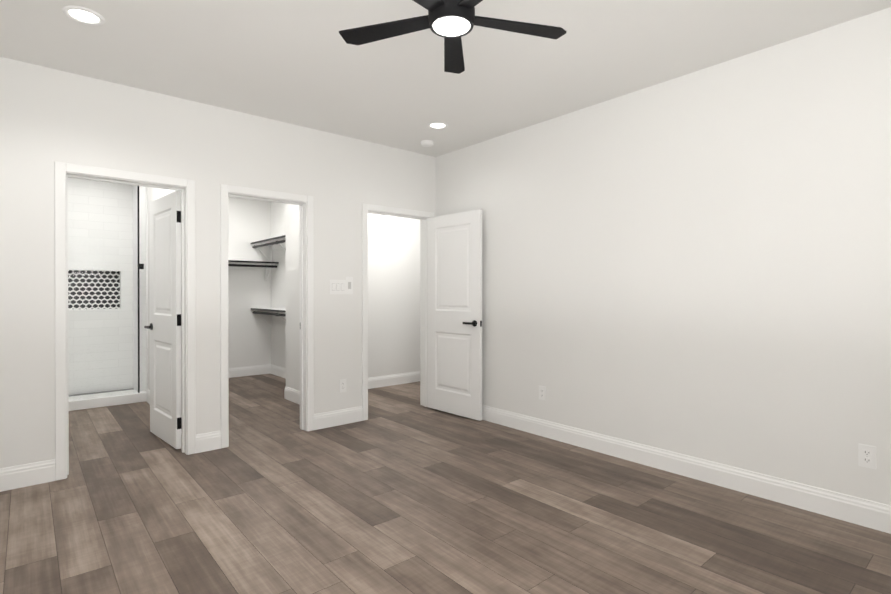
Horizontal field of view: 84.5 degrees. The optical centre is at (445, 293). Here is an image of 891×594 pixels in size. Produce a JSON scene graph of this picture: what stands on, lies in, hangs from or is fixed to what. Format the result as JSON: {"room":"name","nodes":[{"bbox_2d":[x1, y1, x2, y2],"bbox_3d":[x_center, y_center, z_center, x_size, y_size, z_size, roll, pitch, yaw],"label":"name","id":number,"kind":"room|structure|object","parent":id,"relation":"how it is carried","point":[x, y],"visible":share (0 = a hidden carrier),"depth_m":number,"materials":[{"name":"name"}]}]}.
{"room":"empty bedroom","nodes":[
{"label":"empty bedroom","id":0,"kind":"room"},
{"bbox_2d":[147,187,181,415],"bbox_3d":[-2.958,-0.132,5.150,0.100,2.700,3.160,0,0,-41],"label":"wall","id":1,"kind":"structure","parent":0,"point":[154,194],"depth_m":5.48,"materials":[{"name":"white paint"}]},
{"bbox_2d":[139,186,147,392],"bbox_3d":[-3.702,-0.135,5.935,0.012,2.700,1.000,0,0,-41],"label":"shower wall tile","id":2,"kind":"structure","parent":1,"relation":"attached to","point":[143,228],"depth_m":5.68,"materials":[{"name":"white tile"}]},
{"bbox_2d":[146,389,181,432],"bbox_3d":[-2.677,1.150,4.737,0.015,0.140,2.160,0,0,-41],"label":"baseboard","id":3,"kind":"structure","parent":1,"relation":"attached to","point":[148,396],"depth_m":5.47,"materials":[{"name":"white wood"}]},
{"bbox_2d":[0,57,435,467],"bbox_3d":[-1.673,-0.128,4.077,4.000,2.700,0.140,0,0,-41],"label":"wall","id":4,"kind":"structure","parent":0,"point":[49,117],"depth_m":3.71,"materials":[{"name":"white paint"}]},
{"bbox_2d":[0,459,54,491],"bbox_3d":[-2.852,1.156,2.973,0.766,0.140,0.015,0,0,-41],"label":"baseboard","id":5,"kind":"structure","parent":4,"relation":"attached to","point":[24,475],"depth_m":3.13,"materials":[{"name":"white wood"}]},
{"bbox_2d":[54,161,195,480],"bbox_3d":[-2.285,0.177,3.545,0.844,2.093,0.158,0,0,-41],"label":"door frame","id":6,"kind":"structure","parent":4,"relation":"attached to","point":[61,169],"depth_m":3.42,"materials":[{"name":"white wood"}]},
{"bbox_2d":[144,191,181,448],"bbox_3d":[-2.349,0.203,4.066,0.157,2.014,0.718,0,0,-41],"label":"bathroom door","id":7,"kind":"structure","parent":4,"relation":"in","point":[164,327],"depth_m":4.01,"materials":[{"name":"paint"}]},
{"bbox_2d":[196,431,220,452],"bbox_3d":[-1.850,1.153,3.829,0.182,0.140,0.015,0,0,-41],"label":"baseboard","id":8,"kind":"structure","parent":4,"relation":"attached to","point":[209,441],"depth_m":3.82,"materials":[{"name":"white wood"}]},
{"bbox_2d":[220,184,313,447],"bbox_3d":[-1.533,0.197,4.199,0.700,2.050,0.142,0,0,-41],"label":"door frame","id":9,"kind":"structure","parent":4,"relation":"attached to","point":[303,315],"depth_m":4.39,"materials":[{"name":"white wood"}]},
{"bbox_2d":[299,205,299,255],"bbox_3d":[-1.584,0.175,4.258,0.786,2.093,0.017,0,0,-41],"label":"trim","id":10,"kind":"structure","parent":4,"relation":"attached to","point":[299,230],"depth_m":4.48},
{"bbox_2d":[330,280,345,293],"bbox_3d":[-0.998,-0.065,4.557,0.166,0.135,0.008,0,0,-41],"label":"light switch","id":11,"kind":"object","parent":4,"relation":"attached to","point":[337,286],"visible":1,"depth_m":4.55,"materials":[{"name":"white plastic"}]},
{"bbox_2d":[314,406,362,429],"bbox_3d":[-0.992,1.150,4.562,0.504,0.140,0.015,0,0,-41],"label":"baseboard","id":12,"kind":"structure","parent":4,"relation":"attached to","point":[337,418],"depth_m":4.55,"materials":[{"name":"white wood"}]},
{"bbox_2d":[339,379,345,392],"bbox_3d":[-0.960,0.860,4.594,0.072,0.118,0.007,0,0,-41],"label":"electrical outlet","id":13,"kind":"object","parent":4,"relation":"attached to","point":[342,385],"visible":1,"depth_m":4.59,"materials":[{"name":"white plastic"}]},
{"bbox_2d":[346,277,352,293],"bbox_3d":[-0.907,-0.080,4.635,0.074,0.165,0.008,0,0,-41],"label":"switch","id":14,"kind":"object","parent":4,"relation":"attached to","point":[349,285],"visible":1,"depth_m":4.63,"materials":[{"name":"white plastic"}]},
{"bbox_2d":[362,203,433,420],"bbox_3d":[-0.514,0.172,5.069,0.886,2.093,0.174,0,0,-41],"label":"door frame","id":15,"kind":"structure","parent":4,"relation":"attached to","point":[367,207],"depth_m":5.10,"materials":[{"name":"white wood"}]},
{"bbox_2d":[428,209,481,420],"bbox_3d":[0.087,0.200,4.965,0.148,2.014,0.764,0,0,-41],"label":"hall door","id":16,"kind":"structure","parent":15,"relation":"attached to","point":[455,313],"depth_m":4.91,"materials":[{"name":"paint"}]},
{"bbox_2d":[228,197,270,367],"bbox_3d":[-2.882,-0.140,7.385,6.740,2.700,0.140,0,0,-41],"label":"wall","id":17,"kind":"structure","parent":0,"point":[249,221],"depth_m":7.26,"materials":[{"name":"white paint"}]},
{"bbox_2d":[229,364,270,377],"bbox_3d":[-3.299,1.141,6.932,1.690,0.140,0.015,0,0,-41],"label":"baseboard","id":18,"kind":"structure","parent":17,"relation":"attached to","point":[248,371],"depth_m":7.26,"materials":[{"name":"white wood"}]},
{"bbox_2d":[228,260,278,280],"bbox_3d":[-3.205,-0.328,6.816,1.686,0.283,0.304,0,0,-41],"label":"closet shelf","id":19,"kind":"object","parent":17,"relation":"attached to","point":[255,265],"visible":0.25,"depth_m":7.15,"materials":[{"name":"grey wood"}]},
{"bbox_2d":[271,202,285,367],"bbox_3d":[-2.012,-0.138,6.813,0.120,2.700,1.860,0,0,-41],"label":"wall","id":20,"kind":"structure","parent":0,"point":[278,328],"depth_m":7.26,"materials":[{"name":"white paint"}]},
{"bbox_2d":[251,235,284,261],"bbox_3d":[-2.188,-0.617,6.692,0.304,0.283,1.808,0,0,-41],"label":"closet shelf","id":21,"kind":"object","parent":20,"relation":"attached to","point":[276,243],"visible":0.38,"depth_m":7.04,"materials":[{"name":"grey wood"}]},
{"bbox_2d":[251,308,285,325],"bbox_3d":[-2.188,0.353,6.696,0.304,0.283,1.808,0,0,-41],"label":"closet shelf","id":22,"kind":"object","parent":20,"relation":"attached to","point":[280,312],"visible":0.38,"depth_m":6.95,"materials":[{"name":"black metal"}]},
{"bbox_2d":[270,364,285,378],"bbox_3d":[-2.063,1.142,6.774,0.015,0.140,1.830,0,0,-41],"label":"baseboard","id":23,"kind":"structure","parent":20,"relation":"attached to","point":[277,371],"depth_m":7.23,"materials":[{"name":"white wood"}]},
{"bbox_2d":[290,204,299,390],"bbox_3d":[-1.350,-0.132,5.208,0.120,2.700,1.160,0,0,-41],"label":"wall","id":24,"kind":"structure","parent":0,"point":[294,300],"depth_m":5.52,"materials":[{"name":"white paint"}]},
{"bbox_2d":[284,386,299,404],"bbox_3d":[-1.447,1.148,5.222,0.015,0.140,1.300,0,0,-41],"label":"baseboard","id":25,"kind":"structure","parent":24,"relation":"attached to","point":[291,394],"depth_m":5.54,"materials":[{"name":"white wood"}]},
{"bbox_2d":[285,204,419,387],"bbox_3d":[-0.419,-0.138,6.859,3.680,2.700,0.140,0,0,-41],"label":"wall","id":26,"kind":"structure","parent":0,"point":[393,295],"depth_m":6.50,"materials":[{"name":"white paint"}]},
{"bbox_2d":[368,371,419,388],"bbox_3d":[-0.323,1.142,6.843,3.560,0.140,0.015,0,0,-41],"label":"baseboard","id":27,"kind":"structure","parent":26,"relation":"attached to","point":[389,380],"depth_m":6.52,"materials":[{"name":"white wood"}]},
{"bbox_2d":[0,374,890,593],"bbox_3d":[-0.108,1.272,4.144,7.140,0.100,9.080,0,0,-41],"label":"floor","id":28,"kind":"structure","parent":0,"point":[401,490],"depth_m":2.66,"materials":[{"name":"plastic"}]},
{"bbox_2d":[69,391,145,410],"bbox_3d":[-4.047,1.168,5.067,1.646,0.100,0.120,0,0,-41],"label":"shower curb","id":29,"kind":"object","parent":28,"relation":"on","point":[95,402],"visible":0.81,"depth_m":5.32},
{"bbox_2d":[68,177,143,399],"bbox_3d":[-3.933,-0.067,5.137,1.340,2.370,0.057,0,0,-41],"label":"glass","id":30,"kind":"object","parent":29,"relation":"on","point":[104,266],"visible":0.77,"depth_m":5.33,"materials":[{"name":"clear glass"}]},
{"bbox_2d":[0,0,890,156],"bbox_3d":[-0.108,-1.538,4.134,7.140,0.120,9.080,0,0,-41],"label":"ceiling","id":31,"kind":"structure","parent":0,"point":[303,63],"depth_m":3.01,"materials":[{"name":"paint"}]},
{"bbox_2d":[62,5,104,25],"bbox_3d":[-1.910,-1.468,2.594,0.184,0.008,0.184,0,0,-41],"label":"recessed light","id":32,"kind":"object","parent":31,"relation":"in","point":[83,15],"visible":1,"depth_m":2.59,"materials":[{"name":"white plastic"}]},
{"bbox_2d":[421,140,433,146],"bbox_3d":[-0.177,-1.462,4.785,0.132,0.036,0.132,0,0,-41],"label":"smoke detector","id":33,"kind":"object","parent":31,"relation":"attached to","point":[427,143],"visible":1,"depth_m":4.74,"materials":[{"name":"white plastic"}]},
{"bbox_2d":[427,122,447,128],"bbox_3d":[-0.067,-1.474,4.301,0.184,0.008,0.184,0,0,-41],"label":"recessed light","id":34,"kind":"object","parent":31,"relation":"in","point":[437,125],"visible":1,"depth_m":4.30,"materials":[{"name":"white plastic"}]},
{"bbox_2d":[339,0,565,73],"bbox_3d":[0.032,-1.317,2.116,1.050,0.306,1.029,0,0,-41],"label":"ceiling fan","id":35,"kind":"object","parent":31,"relation":"hanging from","point":[452,22],"visible":1,"depth_m":2.21,"materials":[{"name":"black"}]},
{"bbox_2d":[436,7,890,505],"bbox_3d":[1.557,-0.126,3.483,0.140,2.700,5.240,0,0,-41],"label":"wall","id":36,"kind":"structure","parent":0,"point":[696,264],"depth_m":3.17,"materials":[{"name":"white paint"}]},
{"bbox_2d":[539,386,545,400],"bbox_3d":[0.832,0.852,4.222,0.007,0.118,0.072,0,0,-41],"label":"electrical outlet","id":37,"kind":"object","parent":36,"relation":"attached to","point":[542,392],"visible":1,"depth_m":4.22,"materials":[{"name":"white plastic"}]},
{"bbox_2d":[482,405,890,533],"bbox_3d":[1.543,1.155,3.384,0.015,0.140,5.100,0,0,-41],"label":"baseboard","id":38,"kind":"structure","parent":36,"relation":"attached to","point":[857,511],"depth_m":3.14,"materials":[{"name":"white wood"}]},
{"bbox_2d":[858,444,875,468],"bbox_3d":[2.226,0.858,2.591,0.007,0.118,0.072,0,0,-41],"label":"electrical outlet","id":39,"kind":"object","parent":36,"relation":"attached to","point":[866,456],"visible":1,"depth_m":2.59,"materials":[{"name":"white plastic"}]}
]}

